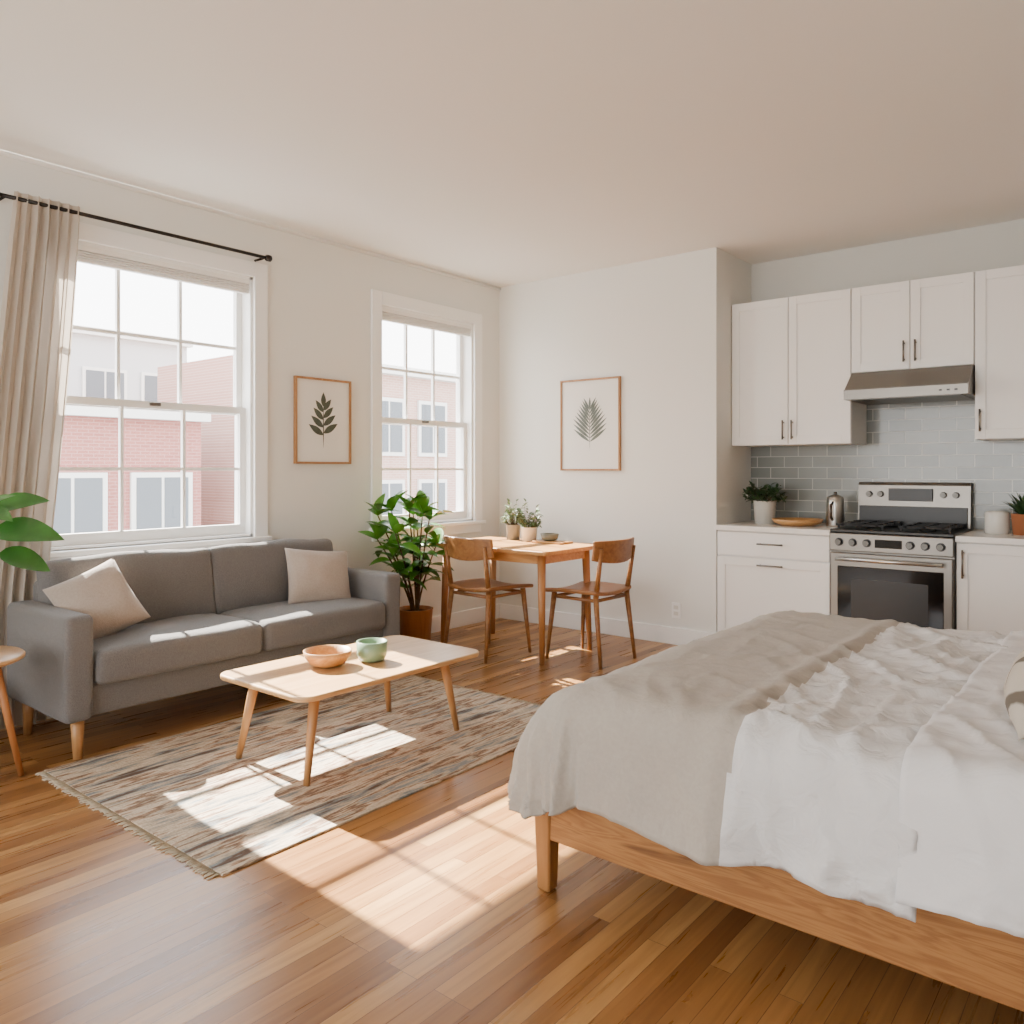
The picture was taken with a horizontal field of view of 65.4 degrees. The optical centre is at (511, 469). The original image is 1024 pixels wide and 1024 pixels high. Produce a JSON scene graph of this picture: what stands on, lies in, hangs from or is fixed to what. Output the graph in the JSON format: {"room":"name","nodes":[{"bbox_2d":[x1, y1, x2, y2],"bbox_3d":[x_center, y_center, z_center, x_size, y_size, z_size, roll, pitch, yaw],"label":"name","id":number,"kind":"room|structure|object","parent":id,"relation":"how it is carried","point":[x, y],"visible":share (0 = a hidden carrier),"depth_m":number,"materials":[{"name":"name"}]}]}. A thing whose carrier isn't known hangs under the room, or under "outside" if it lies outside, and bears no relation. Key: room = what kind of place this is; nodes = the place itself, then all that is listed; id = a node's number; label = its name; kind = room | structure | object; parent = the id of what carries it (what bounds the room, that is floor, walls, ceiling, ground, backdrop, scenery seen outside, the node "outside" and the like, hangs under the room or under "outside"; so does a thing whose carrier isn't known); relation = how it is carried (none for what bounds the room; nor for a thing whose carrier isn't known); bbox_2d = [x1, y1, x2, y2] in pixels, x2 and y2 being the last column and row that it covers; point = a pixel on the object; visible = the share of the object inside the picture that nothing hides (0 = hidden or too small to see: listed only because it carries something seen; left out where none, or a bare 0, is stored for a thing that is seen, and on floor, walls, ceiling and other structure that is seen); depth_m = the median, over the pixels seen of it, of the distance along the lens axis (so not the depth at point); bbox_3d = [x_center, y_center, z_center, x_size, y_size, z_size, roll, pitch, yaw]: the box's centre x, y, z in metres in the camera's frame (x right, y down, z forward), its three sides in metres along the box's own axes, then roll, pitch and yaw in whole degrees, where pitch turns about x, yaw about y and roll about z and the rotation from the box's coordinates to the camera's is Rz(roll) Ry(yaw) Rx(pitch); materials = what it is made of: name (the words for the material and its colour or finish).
{"room":"studio apartment","nodes":[
{"label":"studio apartment","id":0,"kind":"room"},
{"bbox_2d":[0,492,63,571],"bbox_3d":[-2.266,0.643,3.266,0.630,1.174,0.587,0,0,13],"label":"leaf plant","id":1,"kind":"object","parent":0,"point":[20,529],"visible":1,"depth_m":3.39,"materials":[{"name":"green plant"}]},
{"bbox_2d":[53,477,188,533],"bbox_3d":[-13.804,2.380,13.022,0.050,4.400,18.011,0,0,39],"label":"window panes","id":2,"kind":"structure","parent":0,"point":[88,492],"depth_m":18.35,"materials":[{"name":"glass"}]},
{"bbox_2d":[86,370,156,401],"bbox_3d":[-16.746,-0.370,28.428,0.050,6.700,10.200,0,0,39],"label":"window panes","id":3,"kind":"structure","parent":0,"point":[95,380],"depth_m":30.20,"materials":[{"name":"glass"}]},
{"bbox_2d":[0,155,498,616],"bbox_3d":[-2.366,-0.145,4.017,0.180,2.750,8.450,0,0,39],"label":"wall","id":4,"kind":"structure","parent":0,"point":[319,293],"depth_m":5.21,"materials":[{"name":"white paint"}]},
{"bbox_2d":[0,191,79,729],"bbox_3d":[-2.311,-0.052,3.808,0.063,2.525,0.475,0,0,39],"label":"curtain","id":5,"kind":"object","parent":4,"relation":"attached to","point":[37,315],"visible":0.8,"depth_m":3.82,"materials":[{"name":"beige fabric"}]},
{"bbox_2d":[0,192,271,261],"bbox_3d":[-1.963,-1.283,4.288,0.105,0.040,1.510,0,0,39],"label":"curtain rod","id":6,"kind":"object","parent":4,"relation":"attached to","point":[268,258],"depth_m":4.21,"materials":[{"name":"black metal"}]},
{"bbox_2d":[51,241,252,550],"bbox_3d":[-2.017,-0.380,4.455,0.190,1.580,1.170,0,0,39],"label":"window","id":7,"kind":"structure","parent":4,"relation":"in","point":[122,535],"depth_m":4.59,"materials":[{"name":"white paint"}]},
{"bbox_2d":[150,402,160,405],"bbox_3d":[-1.976,-0.365,4.422,0.015,0.020,0.060,0,0,39],"label":"sash lock","id":8,"kind":"object","parent":7,"relation":"attached to","point":[151,403],"visible":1,"depth_m":4.42,"materials":[{"name":"silver metal"}]},
{"bbox_2d":[77,244,249,293],"bbox_3d":[-1.960,-1.110,4.408,0.038,0.084,1.128,0,0,39],"label":"raised blind","id":9,"kind":"object","parent":7,"relation":"attached to","point":[86,254],"visible":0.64,"depth_m":4.40,"materials":[{"name":"white fabric"}]},
{"bbox_2d":[50,541,263,560],"bbox_3d":[-1.937,0.468,4.389,0.018,0.064,1.330,0,0,39],"label":"apron","id":10,"kind":"object","parent":4,"relation":"attached to","point":[206,547],"visible":0.04,"depth_m":4.51,"materials":[{"name":"white paint"}]},
{"bbox_2d":[50,536,271,557],"bbox_3d":[-1.932,0.420,4.386,0.070,0.030,1.380,0,0,39],"label":"window sill","id":11,"kind":"structure","parent":4,"relation":"attached to","point":[94,551],"depth_m":4.34,"materials":[{"name":"white paint"}]},
{"bbox_2d":[79,222,267,536],"bbox_3d":[-1.934,-0.420,4.387,0.024,1.680,1.350,0,0,39],"label":"window frame","id":12,"kind":"structure","parent":4,"relation":"attached to","point":[89,233],"depth_m":4.84,"materials":[{"name":"white paint"}]},
{"bbox_2d":[0,150,500,289],"bbox_3d":[-2.527,-1.508,3.664,0.024,0.024,7.700,0,0,39],"label":"trim","id":13,"kind":"structure","parent":4,"relation":"attached to","point":[2,152],"depth_m":4.64,"materials":[{"name":"white paint"}]},
{"bbox_2d":[3,603,499,728],"bbox_3d":[-2.526,1.170,3.664,0.018,0.120,7.700,0,0,39],"label":"baseboard","id":14,"kind":"structure","parent":4,"relation":"attached to","point":[475,615],"depth_m":6.30,"materials":[{"name":"white paint"}]},
{"bbox_2d":[293,375,350,463],"bbox_3d":[-1.238,-0.320,5.239,0.025,0.560,0.450,0,0,39],"label":"framed botanical print","id":15,"kind":"object","parent":4,"relation":"attached to","point":[321,406],"visible":1,"depth_m":5.23,"materials":[{"name":"white paper"}]},
{"bbox_2d":[372,524,480,541],"bbox_3d":[-0.615,0.468,6.015,0.018,0.064,1.140,0,0,39],"label":"apron","id":16,"kind":"object","parent":4,"relation":"attached to","point":[466,528],"visible":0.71,"depth_m":6.17,"materials":[{"name":"white paint"}]},
{"bbox_2d":[371,289,481,523],"bbox_3d":[-0.613,-0.420,6.013,0.024,1.680,1.160,0,0,39],"label":"window frame","id":17,"kind":"structure","parent":4,"relation":"attached to","point":[378,298],"depth_m":5.80,"materials":[{"name":"white paint"}]},
{"bbox_2d":[382,305,472,526],"bbox_3d":[-0.696,-0.380,6.081,0.190,1.580,0.980,0,0,39],"label":"window","id":18,"kind":"structure","parent":4,"relation":"in","point":[467,341],"depth_m":6.39,"materials":[{"name":"white paint"}]},
{"bbox_2d":[382,308,470,336],"bbox_3d":[-0.638,-1.110,6.034,0.038,0.084,0.938,0,0,39],"label":"raised blind","id":19,"kind":"object","parent":18,"relation":"attached to","point":[389,315],"visible":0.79,"depth_m":5.99,"materials":[{"name":"white fabric"}]},
{"bbox_2d":[369,520,485,532],"bbox_3d":[-0.611,0.420,6.011,0.070,0.030,1.190,0,0,39],"label":"window sill","id":20,"kind":"structure","parent":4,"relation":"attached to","point":[460,523],"depth_m":6.18,"materials":[{"name":"white paint"}]},
{"bbox_2d":[0,0,1023,287],"bbox_3d":[-0.279,-1.595,2.321,5.560,0.150,8.450,0,0,39],"label":"ceiling","id":21,"kind":"structure","parent":0,"point":[498,143],"depth_m":3.39,"materials":[{"name":"white paint"}]},
{"bbox_2d":[0,618,1023,1023],"bbox_3d":[-0.279,1.290,2.321,5.560,0.120,8.450,0,0,39],"label":"floor","id":22,"kind":"structure","parent":0,"point":[426,906],"depth_m":2.15,"materials":[{"name":"brown wood"}]},
{"bbox_2d":[0,646,25,775],"bbox_3d":[-2.148,0.981,3.112,0.430,0.502,0.430,0,0,39],"label":"side table","id":23,"kind":"object","parent":22,"relation":"on","point":[9,655],"visible":1,"depth_m":3.18,"materials":[{"name":"brown wood"}]},
{"bbox_2d":[7,538,399,759],"bbox_3d":[-1.492,0.819,4.215,0.691,0.824,1.885,0,0,39],"label":"sofa","id":24,"kind":"object","parent":22,"relation":"on","point":[213,611],"visible":0.88,"depth_m":3.88,"materials":[{"name":"grey fabric"}]},
{"bbox_2d":[43,558,150,638],"bbox_3d":[-1.910,0.618,3.685,0.228,0.400,0.395,0,0,35],"label":"throw pillow","id":25,"kind":"object","parent":24,"relation":"on","point":[102,592],"visible":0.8,"depth_m":3.64,"materials":[{"name":"fabric"}]},
{"bbox_2d":[36,548,215,623],"bbox_3d":[-1.902,0.610,4.018,0.217,0.406,0.853,0,0,39],"label":"cushion","id":26,"kind":"object","parent":24,"relation":"on","point":[168,583],"depth_m":4.04,"materials":[{"name":"grey fabric"}]},
{"bbox_2d":[93,613,262,684],"bbox_3d":[-1.708,0.837,3.861,0.577,0.174,0.821,0,0,39],"label":"seat cushion","id":27,"kind":"object","parent":24,"relation":"on","point":[167,644],"depth_m":3.69,"materials":[{"name":"grey fabric"}]},
{"bbox_2d":[208,538,332,613],"bbox_3d":[-1.386,0.612,4.657,0.209,0.406,0.857,0,0,39],"label":"cushion","id":28,"kind":"object","parent":24,"relation":"on","point":[240,575],"depth_m":4.45,"materials":[{"name":"grey fabric"}]},
{"bbox_2d":[220,597,384,650],"bbox_3d":[-1.191,0.836,4.499,0.574,0.175,0.819,0,0,39],"label":"seat cushion","id":29,"kind":"object","parent":24,"relation":"on","point":[285,626],"depth_m":4.32,"materials":[{"name":"grey fabric"}]},
{"bbox_2d":[285,548,350,603],"bbox_3d":[-1.129,0.625,4.668,0.413,0.353,0.203,0,0,-31],"label":"throw pillow","id":30,"kind":"object","parent":24,"relation":"on","point":[312,575],"visible":0.89,"depth_m":4.60,"materials":[{"name":"fabric"}]},
{"bbox_2d":[35,675,540,879],"bbox_3d":[-0.766,1.226,3.600,1.330,0.008,2.066,0,0,39],"label":"area rug","id":31,"kind":"object","parent":22,"relation":"on","point":[189,793],"visible":0.87,"depth_m":3.28,"materials":[{"name":"beige fabric"}]},
{"bbox_2d":[220,635,478,785],"bbox_3d":[-0.686,1.036,3.540,0.610,0.376,1.030,0,0,39],"label":"coffee table","id":32,"kind":"object","parent":31,"relation":"on","point":[293,679],"visible":0.91,"depth_m":3.36,"materials":[{"name":"brown wood"}]},
{"bbox_2d":[303,645,351,667],"bbox_3d":[-0.798,0.814,3.458,0.208,0.068,0.208,0,0,39],"label":"wooden bowl","id":33,"kind":"object","parent":32,"relation":"on","point":[321,656],"visible":1,"depth_m":3.41,"materials":[{"name":"brown wood"}]},
{"bbox_2d":[356,638,386,662],"bbox_3d":[-0.622,0.803,3.547,0.136,0.088,0.136,0,0,39],"label":"ceramic cup","id":34,"kind":"object","parent":32,"relation":"on","point":[370,650],"visible":1,"depth_m":3.50,"materials":[{"name":"green ceramic"}]},
{"bbox_2d":[358,489,453,639],"bbox_3d":[-0.636,0.679,5.393,0.651,1.102,0.666,0,0,39],"label":"rubber plant","id":35,"kind":"object","parent":22,"relation":"on","point":[415,619],"visible":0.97,"depth_m":5.41,"materials":[{"name":"green plant"}]},
{"bbox_2d":[444,535,533,663],"bbox_3d":[-0.171,0.836,5.357,0.450,0.791,0.482,0,0,43],"label":"dining chair","id":36,"kind":"object","parent":22,"relation":"on","point":[464,549],"visible":1,"depth_m":5.23,"materials":[{"name":"brown wood"}]},
{"bbox_2d":[428,537,592,664],"bbox_3d":[0.016,0.869,5.522,1.040,0.723,0.670,0,0,39],"label":"dining table","id":37,"kind":"object","parent":22,"relation":"on","point":[541,554],"visible":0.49,"depth_m":5.29,"materials":[{"name":"brown wood"}]},
{"bbox_2d":[501,498,522,539],"bbox_3d":[0.004,0.357,5.840,0.188,0.303,0.217,0,0,39],"label":"potted herb","id":38,"kind":"object","parent":37,"relation":"on","point":[512,529],"visible":0.79,"depth_m":5.80,"materials":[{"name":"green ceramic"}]},
{"bbox_2d":[506,524,520,539],"bbox_3d":[0.009,0.453,5.830,0.110,0.110,0.110,0,0,39],"label":"pot","id":39,"kind":"object","parent":38,"relation":"attached to","point":[512,530],"depth_m":5.79,"materials":[{"name":"grey ceramic"}]},
{"bbox_2d":[516,498,543,541],"bbox_3d":[0.116,0.355,5.693,0.211,0.306,0.195,0,0,8],"label":"potted herb","id":40,"kind":"object","parent":37,"relation":"on","point":[529,533],"visible":1,"depth_m":5.66,"materials":[{"name":"white ceramic"}]},
{"bbox_2d":[520,527,536,541],"bbox_3d":[0.122,0.458,5.700,0.124,0.100,0.124,0,0,39],"label":"pot","id":41,"kind":"object","parent":40,"relation":"attached to","point":[528,534],"depth_m":5.65,"materials":[{"name":"white ceramic"}]},
{"bbox_2d":[531,539,572,544],"bbox_3d":[0.279,0.501,5.559,0.260,0.014,0.140,0,0,39],"label":"wooden tray","id":42,"kind":"object","parent":37,"relation":"on","point":[559,542],"visible":0.91,"depth_m":5.51,"materials":[{"name":"brown wood"}]},
{"bbox_2d":[540,533,558,540],"bbox_3d":[0.263,0.469,5.572,0.132,0.050,0.132,0,0,39],"label":"stoneware bowl","id":43,"kind":"object","parent":42,"relation":"on","point":[545,536],"visible":1,"depth_m":5.52,"materials":[{"name":"grey ceramic"}]},
{"bbox_2d":[545,537,635,669],"bbox_3d":[0.521,0.836,5.207,0.482,0.791,0.450,0,0,41],"label":"dining chair","id":44,"kind":"object","parent":22,"relation":"on","point":[612,551],"visible":0.98,"depth_m":5.11,"materials":[{"name":"brown wood"}]},
{"bbox_2d":[507,610,1023,1011],"bbox_3d":[1.345,0.720,2.295,2.218,1.012,1.809,0,0,39],"label":"bed","id":45,"kind":"object","parent":22,"relation":"on","point":[857,784],"visible":0.98,"depth_m":1.90,"materials":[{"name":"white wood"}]},
{"bbox_2d":[1003,650,1023,740],"bbox_3d":[1.288,0.440,1.852,0.254,0.328,0.413,0,0,29],"label":"throw pillow","id":46,"kind":"object","parent":45,"relation":"on","point":[1013,688],"visible":1,"depth_m":1.79,"materials":[{"name":"fabric"}]},
{"bbox_2d":[717,530,830,631],"bbox_3d":[1.861,0.819,5.415,0.753,0.822,0.618,0,0,39],"label":"base cabinet","id":47,"kind":"object","parent":22,"relation":"on","point":[759,573],"visible":0.62,"depth_m":5.21,"materials":[{"name":"white paint"}]},
{"bbox_2d":[716,520,835,535],"bbox_3d":[1.871,0.391,5.427,0.755,0.035,0.614,0,0,39],"label":"countertop","id":48,"kind":"structure","parent":47,"relation":"on","point":[748,526],"depth_m":5.23,"materials":[{"name":"stone"}]},
{"bbox_2d":[742,481,786,523],"bbox_3d":[1.752,0.223,5.532,0.337,0.299,0.341,0,0,39],"label":"potted herb","id":49,"kind":"object","parent":48,"relation":"on","point":[764,508],"visible":1,"depth_m":5.48,"materials":[{"name":"white ceramic"}]},
{"bbox_2d":[753,500,775,523],"bbox_3d":[1.753,0.293,5.534,0.156,0.160,0.156,0,0,39],"label":"pot","id":50,"kind":"object","parent":49,"relation":"attached to","point":[764,512],"depth_m":5.47,"materials":[{"name":"white ceramic"}]},
{"bbox_2d":[772,517,823,526],"bbox_3d":[1.914,0.350,5.352,0.330,0.045,0.330,0,0,39],"label":"wooden plate","id":51,"kind":"object","parent":48,"relation":"on","point":[785,521],"visible":1,"depth_m":5.25,"materials":[{"name":"brown wood"}]},
{"bbox_2d":[826,492,844,526],"bbox_3d":[2.125,0.259,5.270,0.141,0.228,0.116,0,0,-17],"label":"kettle","id":52,"kind":"object","parent":48,"relation":"on","point":[834,506],"visible":0.94,"depth_m":5.23,"materials":[{"name":"silver metal"}]},
{"bbox_2d":[829,482,972,629],"bbox_3d":[2.406,0.655,4.939,0.685,1.150,0.675,0,0,39],"label":"gas range","id":53,"kind":"object","parent":22,"relation":"on","point":[897,561],"visible":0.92,"depth_m":4.79,"materials":[{"name":"silver metal"}]},
{"bbox_2d":[830,551,953,628],"bbox_3d":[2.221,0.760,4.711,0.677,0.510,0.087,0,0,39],"label":"oven","id":54,"kind":"object","parent":53,"relation":"in","point":[917,589],"depth_m":4.69,"materials":[{"name":"silver glass"}]},
{"bbox_2d":[830,526,970,537],"bbox_3d":[2.403,0.373,4.935,0.685,0.023,0.530,0,0,39],"label":"cooktop","id":55,"kind":"object","parent":53,"relation":"in","point":[844,531],"depth_m":4.78,"materials":[{"name":"black metal"}]},
{"bbox_2d":[957,542,1023,634],"bbox_3d":[3.409,0.819,4.157,1.849,0.822,0.618,0,0,39],"label":"base cabinet","id":56,"kind":"object","parent":22,"relation":"on","point":[990,577],"visible":0.63,"depth_m":4.42,"materials":[{"name":"white paint"}]},
{"bbox_2d":[955,530,1023,545],"bbox_3d":[3.419,0.391,4.170,1.851,0.035,0.614,0,0,39],"label":"countertop","id":57,"kind":"structure","parent":56,"relation":"on","point":[975,536],"depth_m":4.46,"materials":[{"name":"stone"}]},
{"bbox_2d":[985,511,1009,533],"bbox_3d":[2.853,0.307,4.691,0.128,0.132,0.128,0,0,39],"label":"canister","id":58,"kind":"object","parent":57,"relation":"on","point":[996,522],"visible":1,"depth_m":4.64,"materials":[{"name":"white ceramic"}]},
{"bbox_2d":[1003,492,1023,535],"bbox_3d":[2.933,0.243,4.578,0.198,0.259,0.235,0,0,-29],"label":"potted succulent","id":59,"kind":"object","parent":57,"relation":"on","point":[1017,518],"visible":1,"depth_m":4.57,"materials":[{"name":"orange ceramic"}]},
{"bbox_2d":[1011,513,1023,535],"bbox_3d":[2.953,0.313,4.585,0.150,0.120,0.150,0,0,39],"label":"pot","id":60,"kind":"object","parent":59,"relation":"attached to","point":[1017,519],"depth_m":4.56,"materials":[{"name":"brown ceramic"}]},
{"bbox_2d":[499,247,750,632],"bbox_3d":[0.880,-0.145,6.340,1.930,2.750,0.750,0,0,39],"label":"wall","id":61,"kind":"structure","parent":0,"point":[663,325],"depth_m":5.82,"materials":[{"name":"white paint"}]},
{"bbox_2d":[560,376,620,470],"bbox_3d":[0.592,-0.345,6.072,0.540,0.700,0.025,0,0,39],"label":"framed botanical print","id":62,"kind":"object","parent":61,"relation":"attached to","point":[590,409],"visible":1,"depth_m":6.07,"materials":[{"name":"white paper"}]},
{"bbox_2d":[500,603,713,644],"bbox_3d":[0.645,1.170,6.036,1.912,0.120,0.018,0,0,39],"label":"baseboard","id":63,"kind":"structure","parent":61,"relation":"attached to","point":[643,631],"depth_m":5.92,"materials":[{"name":"white paint"}]},
{"bbox_2d":[672,602,680,618],"bbox_3d":[1.157,0.990,5.626,0.070,0.110,0.008,0,0,39],"label":"wall outlet","id":64,"kind":"object","parent":61,"relation":"attached to","point":[676,607],"visible":1,"depth_m":5.62,"materials":[{"name":"white paint"}]},
{"bbox_2d":[751,219,1023,523],"bbox_3d":[3.157,-0.145,4.876,3.450,2.750,0.150,0,0,39],"label":"wall","id":65,"kind":"structure","parent":0,"point":[998,245],"depth_m":5.29,"materials":[{"name":"white paint"}]},
{"bbox_2d":[732,289,866,446],"bbox_3d":[1.959,-0.668,5.492,0.807,0.996,0.382,0,0,39],"label":"upper cabinet","id":66,"kind":"object","parent":65,"relation":"attached to","point":[792,356],"visible":1,"depth_m":5.35,"materials":[{"name":"white paint"}]},
{"bbox_2d":[751,400,1023,530],"bbox_3d":[3.048,-0.129,4.861,3.298,1.002,0.008,0,0,39],"label":"tile backsplash","id":67,"kind":"structure","parent":65,"relation":"attached to","point":[922,441],"depth_m":5.25,"materials":[{"name":"grey tile"}]},
{"bbox_2d":[852,272,974,372],"bbox_3d":[2.542,-0.893,5.019,0.690,0.546,0.382,0,0,39],"label":"upper cabinet","id":68,"kind":"object","parent":65,"relation":"attached to","point":[926,322],"visible":1,"depth_m":4.88,"materials":[{"name":"white paint"}]},
{"bbox_2d":[844,364,974,404],"bbox_3d":[2.497,-0.526,4.964,0.684,0.185,0.523,0,0,39],"label":"range hood","id":69,"kind":"object","parent":68,"relation":"attached to","point":[948,383],"visible":0.97,"depth_m":4.81,"materials":[{"name":"silver metal"}]},
{"bbox_2d":[975,265,1023,440],"bbox_3d":[3.507,-0.673,4.234,1.794,0.986,0.382,0,0,39],"label":"upper cabinet","id":70,"kind":"object","parent":65,"relation":"attached to","point":[999,292],"visible":1,"depth_m":4.61,"materials":[{"name":"white paint"}]},
{"label":"outside","id":71,"kind":"structure","parent":0,"visible":0},
{"bbox_3d":[-21.905,7.330,24.245,55.420,0.200,90.000,0,0,39],"label":"ground","id":72,"kind":"structure","parent":71,"visible":0},
{"bbox_2d":[67,333,186,400],"bbox_3d":[-18.745,1.030,30.052,5.000,12.400,11.000,0,0,39],"label":"building","id":73,"kind":"structure","parent":72,"relation":"on","point":[136,357],"depth_m":30.74,"materials":[{"name":"grey"}]},
{"bbox_2d":[82,366,156,400],"bbox_3d":[-16.774,-0.370,28.450,0.080,6.940,10.440,0,0,39],"label":"window","id":74,"kind":"structure","parent":73,"relation":"attached to","point":[84,368],"depth_m":30.62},
{"bbox_2d":[72,325,192,347],"bbox_3d":[-16.696,-5.155,28.387,0.320,0.270,11.200,0,0,39],"label":"crown molding","id":75,"kind":"structure","parent":73,"relation":"attached to","point":[74,331],"depth_m":30.70,"materials":[{"name":"grey stone"}]},
{"bbox_2d":[59,415,200,530],"bbox_3d":[-15.802,2.930,14.646,5.000,8.600,18.800,0,0,39],"label":"brick building","id":76,"kind":"structure","parent":72,"relation":"on","point":[86,441],"depth_m":18.91,"materials":[{"name":"red brick"}]},
{"bbox_2d":[59,472,192,533],"bbox_3d":[-13.831,2.380,13.044,0.080,4.640,18.251,0,0,39],"label":"window","id":77,"kind":"structure","parent":76,"relation":"attached to","point":[133,476],"depth_m":18.94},
{"bbox_2d":[65,405,210,421],"bbox_3d":[-13.753,-1.355,12.981,0.320,0.270,19.000,0,0,39],"label":"crown molding","id":78,"kind":"structure","parent":76,"relation":"attached to","point":[70,410],"depth_m":18.78,"materials":[{"name":"grey stone"}]},
{"bbox_2d":[157,355,455,525],"bbox_3d":[-4.639,2.030,28.382,5.000,10.400,13.800,0,0,39],"label":"building","id":79,"kind":"structure","parent":72,"relation":"on","point":[206,381],"depth_m":23.27,"materials":[{"name":"pink brick"}]},
{"bbox_2d":[382,401,444,514],"bbox_3d":[-2.641,1.230,26.758,0.050,6.800,12.929,0,0,39],"label":"window panes","id":80,"kind":"structure","parent":79,"relation":"attached to","point":[396,408],"depth_m":25.61,"materials":[{"name":"glass"}]},
{"bbox_2d":[382,397,446,513],"bbox_3d":[-2.668,1.230,26.780,0.080,7.040,13.169,0,0,39],"label":"window","id":81,"kind":"structure","parent":79,"relation":"attached to","point":[419,402],"depth_m":26.28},
{"bbox_2d":[382,364,455,382],"bbox_3d":[-2.590,-3.155,26.717,0.320,0.270,14.000,0,0,39],"label":"crown molding","id":82,"kind":"structure","parent":79,"relation":"attached to","point":[387,372],"depth_m":25.97,"materials":[{"name":"grey stone"}]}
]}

